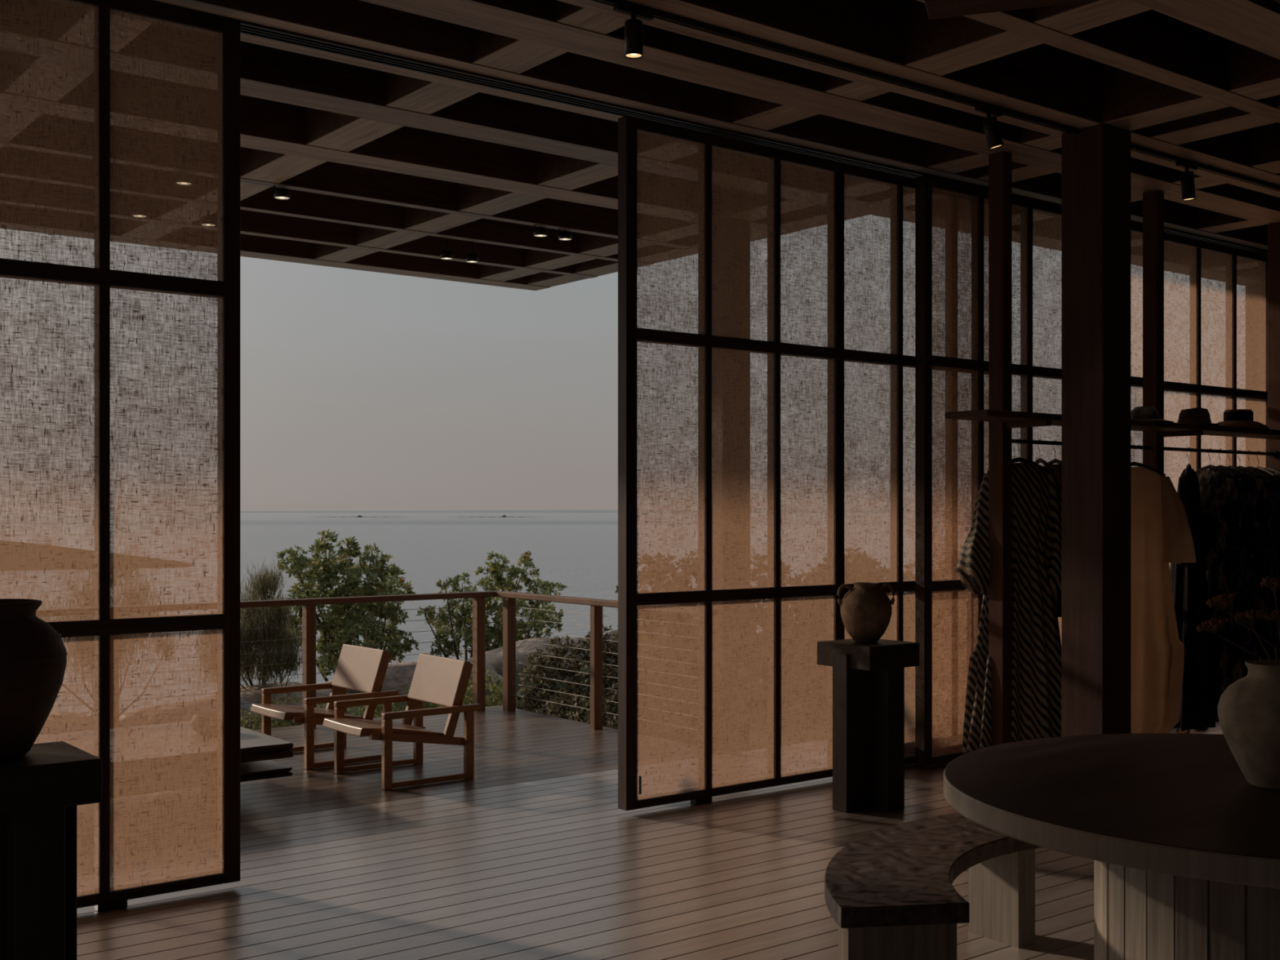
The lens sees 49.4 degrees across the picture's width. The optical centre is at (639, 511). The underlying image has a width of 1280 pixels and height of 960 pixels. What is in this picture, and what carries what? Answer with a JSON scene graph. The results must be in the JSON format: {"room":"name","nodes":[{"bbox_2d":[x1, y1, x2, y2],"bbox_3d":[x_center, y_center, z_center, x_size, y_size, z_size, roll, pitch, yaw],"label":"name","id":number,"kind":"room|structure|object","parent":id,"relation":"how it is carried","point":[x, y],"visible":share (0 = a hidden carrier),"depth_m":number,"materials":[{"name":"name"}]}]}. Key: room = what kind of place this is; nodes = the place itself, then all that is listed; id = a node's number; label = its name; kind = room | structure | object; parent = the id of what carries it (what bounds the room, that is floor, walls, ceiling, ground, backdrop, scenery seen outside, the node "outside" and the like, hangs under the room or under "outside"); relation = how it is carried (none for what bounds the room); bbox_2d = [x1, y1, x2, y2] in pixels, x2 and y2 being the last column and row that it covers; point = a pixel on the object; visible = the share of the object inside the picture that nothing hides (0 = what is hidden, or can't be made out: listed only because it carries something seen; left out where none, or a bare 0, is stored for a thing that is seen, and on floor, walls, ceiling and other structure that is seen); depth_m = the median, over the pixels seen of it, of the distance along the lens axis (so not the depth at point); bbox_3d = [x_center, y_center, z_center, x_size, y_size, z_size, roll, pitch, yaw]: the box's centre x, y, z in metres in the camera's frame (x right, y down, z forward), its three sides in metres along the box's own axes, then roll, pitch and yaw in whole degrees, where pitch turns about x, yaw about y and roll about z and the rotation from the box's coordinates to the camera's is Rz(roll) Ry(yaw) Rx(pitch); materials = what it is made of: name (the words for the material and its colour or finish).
{"room":"clothing store","nodes":[
{"label":"clothing store","id":0,"kind":"room"},
{"bbox_2d":[0,0,1279,286],"bbox_3d":[1.570,-2.395,3.683,19.000,0.390,10.290,0,0,-38],"label":"ceiling","id":1,"kind":"structure","parent":0,"point":[1197,81],"depth_m":7.23,"materials":[{"name":"brown wood"}]},
{"bbox_2d":[142,0,1267,254],"bbox_3d":[-0.967,-2.220,6.949,18.800,0.064,0.126,0,0,-38],"label":"sliding track","id":2,"kind":"object","parent":1,"relation":"attached to","point":[247,28],"visible":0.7,"depth_m":7.29,"materials":[{"name":"black metal"}]},
{"bbox_2d":[591,0,1279,191],"bbox_3d":[3.108,-2.186,8.468,10.300,0.028,0.036,0,0,-38],"label":"track","id":3,"kind":"object","parent":1,"relation":"attached to","point":[658,14],"visible":1,"depth_m":6.99,"materials":[{"name":"black metal"}]},
{"bbox_2d":[613,4,653,59],"bbox_3d":[-0.027,-2.075,6.032,0.200,0.200,0.080,0,0,-38],"label":"track spotlight","id":4,"kind":"object","parent":3,"relation":"attached to","point":[633,27],"visible":1,"depth_m":6.00,"materials":[{"name":"black metal"}]},
{"bbox_2d":[974,106,1003,150],"bbox_3d":[1.891,-2.068,7.508,0.200,0.215,0.101,0,0,-38],"label":"track spotlight","id":5,"kind":"object","parent":3,"relation":"attached to","point":[990,125],"visible":1,"depth_m":7.49,"materials":[{"name":"black metal"}]},
{"bbox_2d":[1176,161,1197,200],"bbox_3d":[3.426,-2.064,8.711,0.200,0.222,0.087,0,0,-38],"label":"track spotlight","id":6,"kind":"object","parent":3,"relation":"attached to","point":[1187,178],"visible":1,"depth_m":8.68,"materials":[{"name":"black metal"}]},
{"bbox_2d":[76,721,1223,959],"bbox_3d":[1.552,1.710,3.707,19.000,0.120,10.350,0,0,-38],"label":"floor","id":7,"kind":"structure","parent":0,"point":[553,868],"depth_m":6.21,"materials":[{"name":"brown wood"}]},
{"bbox_2d":[0,741,102,959],"bbox_3d":[-1.883,1.190,4.150,0.427,0.920,0.405,0,0,-38],"label":"wooden pedestal","id":8,"kind":"object","parent":7,"relation":"on","point":[42,789],"visible":0.99,"depth_m":4.05,"materials":[{"name":"brown wood"}]},
{"bbox_2d":[0,598,67,760],"bbox_3d":[-1.931,0.497,4.148,0.417,0.462,0.417,0,0,-38],"label":"vase","id":9,"kind":"object","parent":8,"relation":"on","point":[33,655],"visible":1,"depth_m":4.06,"materials":[{"name":"black ceramic"}]},
{"bbox_2d":[0,0,240,912],"bbox_3d":[-3.065,-0.250,5.138,3.265,3.800,0.085,0,0,-38],"label":"screen","id":10,"kind":"object","parent":7,"relation":"on","point":[226,291],"visible":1,"depth_m":5.84,"materials":[{"name":"brown wood"}]},
{"bbox_2d":[617,115,1012,810],"bbox_3d":[1.224,-0.250,8.594,3.340,3.800,0.090,0,0,-38],"label":"screen","id":11,"kind":"object","parent":7,"relation":"on","point":[629,127],"visible":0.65,"depth_m":8.12,"materials":[{"name":"brown wood"}]},
{"bbox_2d":[817,638,919,813],"bbox_3d":[1.270,1.190,7.804,0.427,0.920,0.405,0,0,-38],"label":"wooden pedestal","id":12,"kind":"object","parent":7,"relation":"on","point":[868,678],"visible":0.98,"depth_m":7.69,"materials":[{"name":"brown wood"}]},
{"bbox_2d":[836,582,895,643],"bbox_3d":[1.268,0.563,7.805,0.328,0.331,0.286,0,0,0],"label":"jar","id":13,"kind":"object","parent":12,"relation":"on","point":[866,610],"visible":1,"depth_m":7.71,"materials":[{"name":"brown ceramic"}]},
{"bbox_2d":[824,812,1041,959],"bbox_3d":[1.139,1.435,4.995,1.686,0.430,0.889,0,0,-38],"label":"bench","id":14,"kind":"object","parent":7,"relation":"on","point":[890,893],"visible":0.82,"depth_m":4.81,"materials":[{"name":"brown wood"}]},
{"bbox_2d":[988,151,1011,746],"bbox_3d":[2.213,-0.275,8.552,0.090,3.850,0.110,0,0,-38],"label":"timber post","id":15,"kind":"object","parent":7,"relation":"on","point":[1000,162],"visible":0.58,"depth_m":8.52,"materials":[{"name":"brown wood"}]},
{"bbox_2d":[944,408,1279,439],"bbox_3d":[4.285,-0.548,9.887,6.100,0.070,0.315,0,0,-38],"label":"wall shelf","id":16,"kind":"object","parent":15,"relation":"attached to","point":[1012,419],"visible":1,"depth_m":8.89,"materials":[{"name":"brown wood"}]},
{"bbox_2d":[1130,406,1173,422],"bbox_3d":[3.303,-0.638,9.114,0.353,0.110,0.409,0,0,41],"label":"hat","id":17,"kind":"object","parent":16,"relation":"on","point":[1141,413],"visible":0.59,"depth_m":9.03,"materials":[{"name":"fabric"}]},
{"bbox_2d":[1177,407,1219,425],"bbox_3d":[3.776,-0.647,9.482,0.338,0.119,0.292,0,0,-9],"label":"felt hat","id":18,"kind":"object","parent":16,"relation":"on","point":[1197,415],"visible":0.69,"depth_m":9.40,"materials":[{"name":"black fabric"}]},
{"bbox_2d":[1216,408,1270,429],"bbox_3d":[4.226,-0.653,9.832,0.498,0.140,0.379,0,0,-38],"label":"straw hat","id":19,"kind":"object","parent":16,"relation":"on","point":[1243,418],"visible":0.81,"depth_m":9.73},
{"bbox_2d":[915,175,1142,765],"bbox_3d":[2.873,-0.250,9.752,2.735,3.800,0.085,0,0,-38],"label":"screen","id":20,"kind":"object","parent":7,"relation":"on","point":[925,360],"visible":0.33,"depth_m":9.12,"materials":[{"name":"brown wood"}]},
{"bbox_2d":[1061,123,1130,736],"bbox_3d":[2.644,-0.275,8.070,0.280,3.850,0.280,0,0,-38],"label":"column","id":21,"kind":"structure","parent":7,"relation":"on","point":[1095,161],"depth_m":7.97,"materials":[{"name":"brown wood"}]},
{"bbox_2d":[943,733,1279,959],"bbox_3d":[2.105,1.275,4.593,2.156,0.750,2.156,0,0,-38],"label":"round table","id":22,"kind":"object","parent":7,"relation":"on","point":[1184,851],"visible":0.91,"depth_m":4.30,"materials":[{"name":"brown wood"}]},
{"bbox_2d":[1217,659,1279,790],"bbox_3d":[2.104,0.698,4.586,0.372,0.403,0.372,0,0,-38],"label":"vase","id":23,"kind":"object","parent":22,"relation":"on","point":[1249,708],"visible":0.98,"depth_m":4.50,"materials":[{"name":"grey ceramic"}]},
{"bbox_2d":[1196,616,1262,664],"bbox_3d":[1.947,0.522,4.603,0.186,0.356,0.190,0,0,-38],"label":"dried flower","id":24,"kind":"object","parent":23,"relation":"in","point":[1212,622],"visible":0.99,"depth_m":4.59,"materials":[{"name":"brown plant"}]},
{"bbox_2d":[1205,591,1278,665],"bbox_3d":[1.991,0.482,4.618,0.202,0.436,0.189,0,0,-38],"label":"dried flower","id":25,"kind":"object","parent":23,"relation":"in","point":[1211,603],"visible":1,"depth_m":4.61,"materials":[{"name":"brown plant"}]},
{"bbox_2d":[1234,608,1272,665],"bbox_3d":[2.014,0.509,4.570,0.135,0.382,0.117,0,0,-38],"label":"dried flower","id":26,"kind":"object","parent":23,"relation":"in","point":[1252,614],"visible":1,"depth_m":4.56,"materials":[{"name":"brown plant"}]},
{"bbox_2d":[1260,576,1279,639],"bbox_3d":[2.088,0.456,4.589,0.091,0.489,0.093,0,0,-38],"label":"dried flower","id":27,"kind":"object","parent":23,"relation":"in","point":[1266,581],"visible":1,"depth_m":4.58,"materials":[{"name":"brown plant"}]},
{"bbox_2d":[1265,608,1279,625],"bbox_3d":[2.097,0.508,4.566,0.091,0.384,0.099,0,0,-38],"label":"dried flower","id":28,"kind":"object","parent":23,"relation":"in","point":[1274,613],"visible":0.98,"depth_m":4.56,"materials":[{"name":"brown plant"}]},
{"bbox_2d":[1142,190,1164,473],"bbox_3d":[3.532,-0.275,9.577,0.090,3.850,0.110,0,0,-38],"label":"timber post","id":29,"kind":"object","parent":7,"relation":"on","point":[1153,201],"visible":0.46,"depth_m":9.54,"materials":[{"name":"brown wood"}]},
{"bbox_2d":[1011,439,1276,457],"bbox_3d":[3.530,-0.440,9.582,3.250,0.060,0.060,0,0,-38],"label":"rail","id":30,"kind":"object","parent":29,"relation":"attached to","point":[1273,454],"visible":0.65,"depth_m":9.80,"materials":[{"name":"black metal"}]},
{"bbox_2d":[986,438,1050,473],"bbox_3d":[2.364,-0.347,8.676,0.420,0.222,0.038,0,0,-9],"label":"clothes hanger","id":31,"kind":"object","parent":30,"relation":"hanging from","point":[1019,459],"visible":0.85,"depth_m":8.67,"materials":[{"name":"brown wood"}]},
{"bbox_2d":[956,462,1061,753],"bbox_3d":[2.365,0.598,8.672,0.802,1.805,0.316,0,0,-9],"label":"striped dress","id":32,"kind":"object","parent":31,"relation":"hanging from","point":[1036,495],"visible":0.7,"depth_m":8.61,"materials":[{"name":"fabric"}]},
{"bbox_2d":[1034,440,1053,473],"bbox_3d":[2.530,-0.347,8.805,0.038,0.222,0.420,0,0,-5],"label":"clothes hanger","id":33,"kind":"object","parent":30,"relation":"hanging from","point":[1045,463],"visible":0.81,"depth_m":8.70,"materials":[{"name":"brown wood"}]},
{"bbox_2d":[1044,463,1061,617],"bbox_3d":[2.650,0.177,8.901,0.204,0.965,0.580,0,0,-17],"label":"dress","id":34,"kind":"object","parent":33,"relation":"hanging from","point":[1056,468],"visible":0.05,"depth_m":8.76,"materials":[{"name":"fabric"}]},
{"bbox_2d":[1043,440,1061,466],"bbox_3d":[2.656,-0.347,8.903,0.038,0.222,0.420,0,0,-17],"label":"clothes hanger","id":35,"kind":"object","parent":30,"relation":"hanging from","point":[1055,460],"visible":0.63,"depth_m":8.90,"materials":[{"name":"brown wood"}]},
{"bbox_2d":[1130,444,1165,476],"bbox_3d":[3.351,-0.347,9.443,0.420,0.222,0.038,0,0,6],"label":"clothes hanger","id":36,"kind":"object","parent":30,"relation":"hanging from","point":[1132,464],"visible":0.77,"depth_m":9.43,"materials":[{"name":"brown wood"}]},
{"bbox_2d":[1130,466,1195,733],"bbox_3d":[3.352,0.613,9.454,0.795,1.835,0.341,0,0,6],"label":"dress","id":37,"kind":"object","parent":36,"relation":"hanging from","point":[1161,535],"visible":0.59,"depth_m":9.35,"materials":[{"name":"fabric"}]},
{"bbox_2d":[1184,447,1191,477],"bbox_3d":[3.888,-0.347,9.860,0.038,0.222,0.420,0,0,26],"label":"clothes hanger","id":38,"kind":"object","parent":30,"relation":"hanging from","point":[1188,465],"visible":0.82,"depth_m":9.77,"materials":[{"name":"brown wood"}]},
{"bbox_2d":[1169,468,1217,731],"bbox_3d":[3.877,0.597,9.859,0.397,1.805,0.720,0,0,26],"label":"dress","id":39,"kind":"object","parent":38,"relation":"hanging from","point":[1188,580],"visible":0.62,"depth_m":9.66,"materials":[{"name":"fabric"}]},
{"bbox_2d":[1195,448,1234,478],"bbox_3d":[4.109,-0.347,10.032,0.038,0.222,0.420,0,0,-25],"label":"clothes hanger","id":40,"kind":"object","parent":30,"relation":"hanging from","point":[1210,466],"visible":0.84,"depth_m":9.99,"materials":[{"name":"brown wood"}]},
{"bbox_2d":[1208,448,1246,478],"bbox_3d":[4.216,-0.347,10.115,0.038,0.222,0.420,0,0,-31],"label":"clothes hanger","id":41,"kind":"object","parent":30,"relation":"hanging from","point":[1225,468],"visible":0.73,"depth_m":10.03,"materials":[{"name":"brown wood"}]},
{"bbox_2d":[1223,449,1252,478],"bbox_3d":[4.322,-0.347,10.197,0.038,0.222,0.420,0,0,-19],"label":"clothes hanger","id":42,"kind":"object","parent":30,"relation":"hanging from","point":[1236,468],"visible":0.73,"depth_m":10.10,"materials":[{"name":"brown wood"}]},
{"bbox_2d":[1236,449,1263,479],"bbox_3d":[4.429,-0.347,10.280,0.038,0.222,0.420,0,0,-25],"label":"clothes hanger","id":43,"kind":"object","parent":30,"relation":"hanging from","point":[1242,468],"visible":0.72,"depth_m":10.19,"materials":[{"name":"brown wood"}]},
{"bbox_2d":[1246,450,1275,479],"bbox_3d":[4.535,-0.347,10.363,0.038,0.222,0.420,0,0,-31],"label":"clothes hanger","id":44,"kind":"object","parent":30,"relation":"hanging from","point":[1253,468],"visible":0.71,"depth_m":10.28,"materials":[{"name":"brown wood"}]},
{"bbox_2d":[1256,450,1279,479],"bbox_3d":[4.642,-0.347,10.446,0.038,0.222,0.420,0,0,-19],"label":"clothes hanger","id":45,"kind":"object","parent":30,"relation":"hanging from","point":[1266,470],"visible":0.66,"depth_m":10.34,"materials":[{"name":"brown wood"}]},
{"bbox_2d":[1264,451,1279,474],"bbox_3d":[4.749,-0.347,10.529,0.038,0.222,0.420,0,0,-25],"label":"clothes hanger","id":46,"kind":"object","parent":30,"relation":"hanging from","point":[1269,468],"visible":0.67,"depth_m":10.48,"materials":[{"name":"brown wood"}]},
{"bbox_2d":[1175,727,1190,733],"bbox_3d":[4.055,1.619,10.395,0.099,0.059,0.250,0,0,24],"label":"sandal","id":47,"kind":"object","parent":7,"relation":"on","point":[1178,730],"visible":0.56,"depth_m":10.37,"materials":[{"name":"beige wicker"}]},
{"bbox_2d":[1164,231,1267,567],"bbox_3d":[5.239,-0.250,11.666,3.310,3.800,0.085,0,0,-38],"label":"screen","id":48,"kind":"object","parent":7,"relation":"on","point":[1194,388],"visible":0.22,"depth_m":11.16,"materials":[{"name":"beige fabric"}]},
{"bbox_2d":[1267,222,1279,471],"bbox_3d":[4.858,-0.275,10.608,0.090,3.850,0.110,0,0,-38],"label":"timber post","id":49,"kind":"object","parent":7,"relation":"on","point":[1273,228],"visible":0.42,"depth_m":10.58,"materials":[{"name":"brown wood"}]},
{"bbox_2d":[904,718,963,753],"bbox_3d":[3.857,1.540,10.862,6.580,0.220,0.100,0,0,-38],"label":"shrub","id":50,"kind":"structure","parent":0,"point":[961,718],"depth_m":9.20,"materials":[{"name":"green plant"}]},
{"bbox_2d":[1245,285,1259,466],"bbox_3d":[9.108,-0.400,9.547,0.100,4.300,10.300,0,0,-38],"label":"wall","id":51,"kind":"structure","parent":0,"point":[1252,288],"depth_m":13.52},
{"label":"outside","id":52,"kind":"structure","parent":0,"visible":0},
{"bbox_2d":[124,617,1061,750],"bbox_3d":[-6.906,7.162,21.925,44.000,12.975,28.900,0,0,-38],"label":"ground","id":53,"kind":"structure","parent":52,"point":[353,711],"depth_m":13.71,"materials":[{"name":"brown soil"}]},
{"bbox_2d":[39,711,126,735],"bbox_3d":[-5.638,2.084,11.449,3.112,0.781,1.025,0,0,-38],"label":"boulder","id":54,"kind":"object","parent":53,"relation":"on","point":[55,713],"visible":0.02,"depth_m":11.81,"materials":[{"name":"grey stone"}]},
{"bbox_2d":[26,546,188,715],"bbox_3d":[-4.972,1.087,12.729,1.546,1.744,1.063,0,0,-38],"label":"feathery shrub","id":55,"kind":"object","parent":53,"relation":"on","point":[122,555],"visible":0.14,"depth_m":12.75,"materials":[{"name":"green plant"}]},
{"bbox_2d":[183,697,276,729],"bbox_3d":[-3.572,1.946,12.123,0.926,0.643,1.073,0,0,29],"label":"boulder","id":56,"kind":"object","parent":53,"relation":"on","point":[246,707],"visible":0.08,"depth_m":11.92,"materials":[{"name":"grey stone"}]},
{"bbox_2d":[119,681,347,725],"bbox_3d":[-3.617,2.003,13.081,2.562,0.755,1.018,0,0,-44],"label":"boulder","id":57,"kind":"object","parent":53,"relation":"on","point":[250,695],"visible":0.09,"depth_m":12.84,"materials":[{"name":"grey stone"}]},
{"bbox_2d":[190,556,317,688],"bbox_3d":[-3.625,1.123,13.130,1.216,1.475,1.094,0,0,-38],"label":"feathery shrub","id":58,"kind":"object","parent":53,"relation":"on","point":[268,583],"visible":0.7,"depth_m":13.03,"materials":[{"name":"green plant"}]},
{"bbox_2d":[241,693,327,729],"bbox_3d":[-2.864,1.816,11.659,1.225,0.575,0.742,0,0,-38],"label":"groundcover","id":59,"kind":"object","parent":53,"relation":"on","point":[277,722],"visible":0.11,"depth_m":11.68,"materials":[{"name":"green plant"}]},
{"bbox_2d":[275,528,419,682],"bbox_3d":[-3.377,1.354,16.325,2.117,2.334,1.423,0,0,-38],"label":"shrub","id":60,"kind":"object","parent":53,"relation":"on","point":[326,577],"visible":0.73,"depth_m":16.03,"materials":[{"name":"green plant"}]},
{"bbox_2d":[240,670,502,729],"bbox_3d":[-2.232,1.774,12.137,3.055,0.627,0.922,0,0,-38],"label":"groundcover","id":61,"kind":"object","parent":53,"relation":"on","point":[468,700],"visible":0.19,"depth_m":12.67,"materials":[{"name":"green plant"}]},
{"bbox_2d":[346,686,446,718],"bbox_3d":[-2.137,1.814,12.141,1.372,0.570,0.825,0,0,-38],"label":"groundcover","id":62,"kind":"object","parent":53,"relation":"on","point":[425,705],"visible":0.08,"depth_m":12.20,"materials":[{"name":"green plant"}]},
{"bbox_2d":[324,662,502,694],"bbox_3d":[-2.226,1.925,14.467,2.419,0.762,0.916,0,0,-41],"label":"boulder","id":63,"kind":"object","parent":53,"relation":"on","point":[388,684],"visible":0.09,"depth_m":14.00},
{"bbox_2d":[416,550,568,660],"bbox_3d":[-1.710,1.366,16.976,2.453,1.812,1.234,0,0,-38],"label":"shrub","id":64,"kind":"object","parent":53,"relation":"on","point":[495,633],"visible":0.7,"depth_m":16.78,"materials":[{"name":"green plant"}]},
{"bbox_2d":[466,637,611,673],"bbox_3d":[-1.038,1.847,15.805,2.816,0.842,1.049,0,0,-39],"label":"boulder","id":65,"kind":"object","parent":53,"relation":"on","point":[494,657],"visible":0.12,"depth_m":15.36,"materials":[{"name":"grey stone"}]},
{"bbox_2d":[515,622,759,746],"bbox_3d":[0.127,1.601,12.030,1.988,1.247,2.779,0,0,-38],"label":"dense bush","id":66,"kind":"object","parent":53,"relation":"on","point":[566,712],"visible":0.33,"depth_m":12.18,"materials":[{"name":"green plant"}]},
{"bbox_2d":[602,622,693,645],"bbox_3d":[0.512,1.776,17.115,3.011,0.900,1.291,0,0,-38],"label":"boulder","id":67,"kind":"object","parent":53,"relation":"on","point":[614,632],"visible":0.02,"depth_m":16.38,"materials":[{"name":"grey stone"}]},
{"bbox_2d":[636,613,671,697],"bbox_3d":[0.068,1.270,12.213,0.550,0.761,0.240,0,0,-38],"label":"plant","id":68,"kind":"object","parent":53,"relation":"on","point":[646,624],"visible":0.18,"depth_m":12.24,"materials":[{"name":"green plant"}]},
{"bbox_2d":[711,217,750,752],"bbox_3d":[0.643,0.050,10.581,0.400,4.500,0.400,0,0,-38],"label":"column","id":69,"kind":"structure","parent":53,"relation":"on","point":[735,264],"depth_m":10.46,"materials":[{"name":"brown wood"}]},
{"bbox_2d":[0,48,868,290],"bbox_3d":[-5.062,-2.395,7.883,13.680,0.390,4.480,0,0,-38],"label":"roof","id":70,"kind":"structure","parent":69,"relation":"on","point":[366,194],"depth_m":10.00,"materials":[{"name":"brown wood"}]},
{"bbox_2d":[128,195,146,217],"bbox_3d":[-3.562,-2.290,9.884,0.126,0.380,0.110,0,0,-38],"label":"spotlight","id":71,"kind":"object","parent":70,"relation":"attached to","point":[138,207],"visible":0.21,"depth_m":9.87,"materials":[{"name":"black metal"}]},
{"bbox_2d":[173,170,191,186],"bbox_3d":[-2.959,-2.172,9.010,0.126,0.094,0.110,0,0,-38],"label":"spotlight","id":72,"kind":"object","parent":70,"relation":"attached to","point":[176,171],"visible":0.15,"depth_m":8.97,"materials":[{"name":"black metal"}]},
{"bbox_2d":[199,210,216,226],"bbox_3d":[-3.167,-2.290,10.190,0.126,0.380,0.110,0,0,-38],"label":"spotlight","id":73,"kind":"object","parent":70,"relation":"attached to","point":[208,213],"visible":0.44,"depth_m":10.16,"materials":[{"name":"black metal"}]},
{"bbox_2d":[271,186,290,199],"bbox_3d":[-2.430,-2.172,9.421,0.126,0.094,0.110,0,0,-38],"label":"spotlight","id":74,"kind":"object","parent":70,"relation":"attached to","point":[280,193],"visible":1,"depth_m":9.39,"materials":[{"name":"black metal"}]},
{"bbox_2d":[439,237,453,259],"bbox_3d":[-1.583,-2.265,11.346,0.126,0.400,0.110,0,0,-38],"label":"spotlight","id":75,"kind":"object","parent":70,"relation":"attached to","point":[444,255],"visible":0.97,"depth_m":11.32,"materials":[{"name":"black metal"}]},
{"bbox_2d":[464,240,478,262],"bbox_3d":[-1.393,-2.265,11.493,0.126,0.400,0.110,0,0,-38],"label":"spotlight","id":76,"kind":"object","parent":70,"relation":"attached to","point":[469,258],"visible":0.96,"depth_m":11.46,"materials":[{"name":"black metal"}]},
{"bbox_2d":[533,225,547,237],"bbox_3d":[-0.772,-2.172,10.710,0.126,0.094,0.110,0,0,-38],"label":"spotlight","id":77,"kind":"object","parent":70,"relation":"attached to","point":[539,232],"visible":1,"depth_m":10.68,"materials":[{"name":"black metal"}]},
{"bbox_2d":[557,228,572,240],"bbox_3d":[-0.590,-2.172,10.851,0.126,0.094,0.110,0,0,-38],"label":"spotlight","id":78,"kind":"object","parent":70,"relation":"attached to","point":[565,235],"visible":1,"depth_m":10.82,"materials":[{"name":"black metal"}]},
{"bbox_2d":[614,548,1061,711],"bbox_3d":[2.433,1.249,15.246,5.961,1.842,1.890,0,0,-38],"label":"thicket","id":79,"kind":"object","parent":53,"relation":"on","point":[651,562],"visible":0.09,"depth_m":13.95,"materials":[{"name":"green plant"}]},
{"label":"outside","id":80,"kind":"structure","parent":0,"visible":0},
{"bbox_2d":[0,512,1169,716],"bbox_3d":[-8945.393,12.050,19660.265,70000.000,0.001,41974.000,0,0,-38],"label":"sea","id":81,"kind":"structure","parent":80,"point":[579,551],"depth_m":453.57,"materials":[{"name":"liquid"}]},
{"bbox_2d":[312,515,406,517],"bbox_3d":[-641.013,9.523,3182.599,203.347,5.053,166.736,0,0,-38],"label":"islet","id":82,"kind":"object","parent":81,"relation":"on","point":[358,516],"visible":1,"depth_m":3173.86,"materials":[{"name":"grey stone"}]},
{"bbox_2d":[451,515,541,517],"bbox_3d":[-327.845,9.126,3182.156,191.371,5.849,157.718,0,0,-38],"label":"islet","id":83,"kind":"object","parent":81,"relation":"on","point":[503,516],"visible":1,"depth_m":3173.09,"materials":[{"name":"grey stone"}]},
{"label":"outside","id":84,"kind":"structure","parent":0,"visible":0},
{"bbox_2d":[76,705,728,844],"bbox_3d":[-5.163,1.730,6.930,12.350,0.159,2.965,0,0,-38],"label":"deck","id":85,"kind":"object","parent":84,"point":[519,745],"visible":0.43,"depth_m":9.10,"materials":[{"name":"brown wood"}]},
{"bbox_2d":[34,720,293,810],"bbox_3d":[-2.974,1.475,7.792,1.686,0.350,1.198,0,0,-38],"label":"table","id":86,"kind":"object","parent":85,"relation":"on","point":[258,749],"visible":0.36,"depth_m":7.76,"materials":[{"name":"brown wood"}]},
{"bbox_2d":[191,711,217,734],"bbox_3d":[-2.536,1.243,8.186,0.200,0.112,0.200,0,0,-38],"label":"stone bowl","id":87,"kind":"object","parent":86,"relation":"on","point":[199,721],"visible":0.16,"depth_m":8.11,"materials":[{"name":"grey stone"}]},
{"bbox_2d":[35,591,500,734],"bbox_3d":[-5.978,1.177,7.994,12.170,1.025,0.100,0,0,-38],"label":"balustrade","id":88,"kind":"object","parent":85,"relation":"on","point":[308,614],"visible":0.55,"depth_m":10.67,"materials":[{"name":"brown wood"}]},
{"bbox_2d":[250,644,398,769],"bbox_3d":[-2.136,1.287,9.345,0.786,0.725,0.690,0,0,-39],"label":"lounge chair","id":89,"kind":"object","parent":85,"relation":"on","point":[360,668],"visible":0.82,"depth_m":9.32,"materials":[{"name":"brown wood"}]},
{"bbox_2d":[322,653,481,790],"bbox_3d":[-1.506,1.287,8.689,0.786,0.725,0.690,0,0,-38],"label":"lounge chair","id":90,"kind":"object","parent":85,"relation":"on","point":[437,680],"visible":1,"depth_m":8.63,"materials":[{"name":"brown wood"}]},
{"bbox_2d":[496,591,719,745],"bbox_3d":[-0.327,1.177,10.590,0.100,1.025,2.725,0,0,-38],"label":"balustrade","id":91,"kind":"object","parent":85,"relation":"on","point":[596,605],"visible":0.59,"depth_m":10.80,"materials":[{"name":"brown wood"}]},
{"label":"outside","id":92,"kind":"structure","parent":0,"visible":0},
{"bbox_2d":[142,509,962,512],"bbox_3d":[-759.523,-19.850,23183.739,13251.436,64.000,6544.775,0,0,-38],"label":"far coast","id":93,"kind":"structure","parent":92,"point":[536,510],"depth_m":8883.94,"materials":[{"name":"grey"}]},
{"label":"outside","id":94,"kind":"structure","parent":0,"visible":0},
{"bbox_2d":[0,540,195,570],"bbox_3d":[-184.990,1.150,289.913,183.635,22.000,92.861,0,0,-38],"label":"headland","id":95,"kind":"structure","parent":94,"point":[25,546],"depth_m":302.58,"materials":[{"name":"stone"}]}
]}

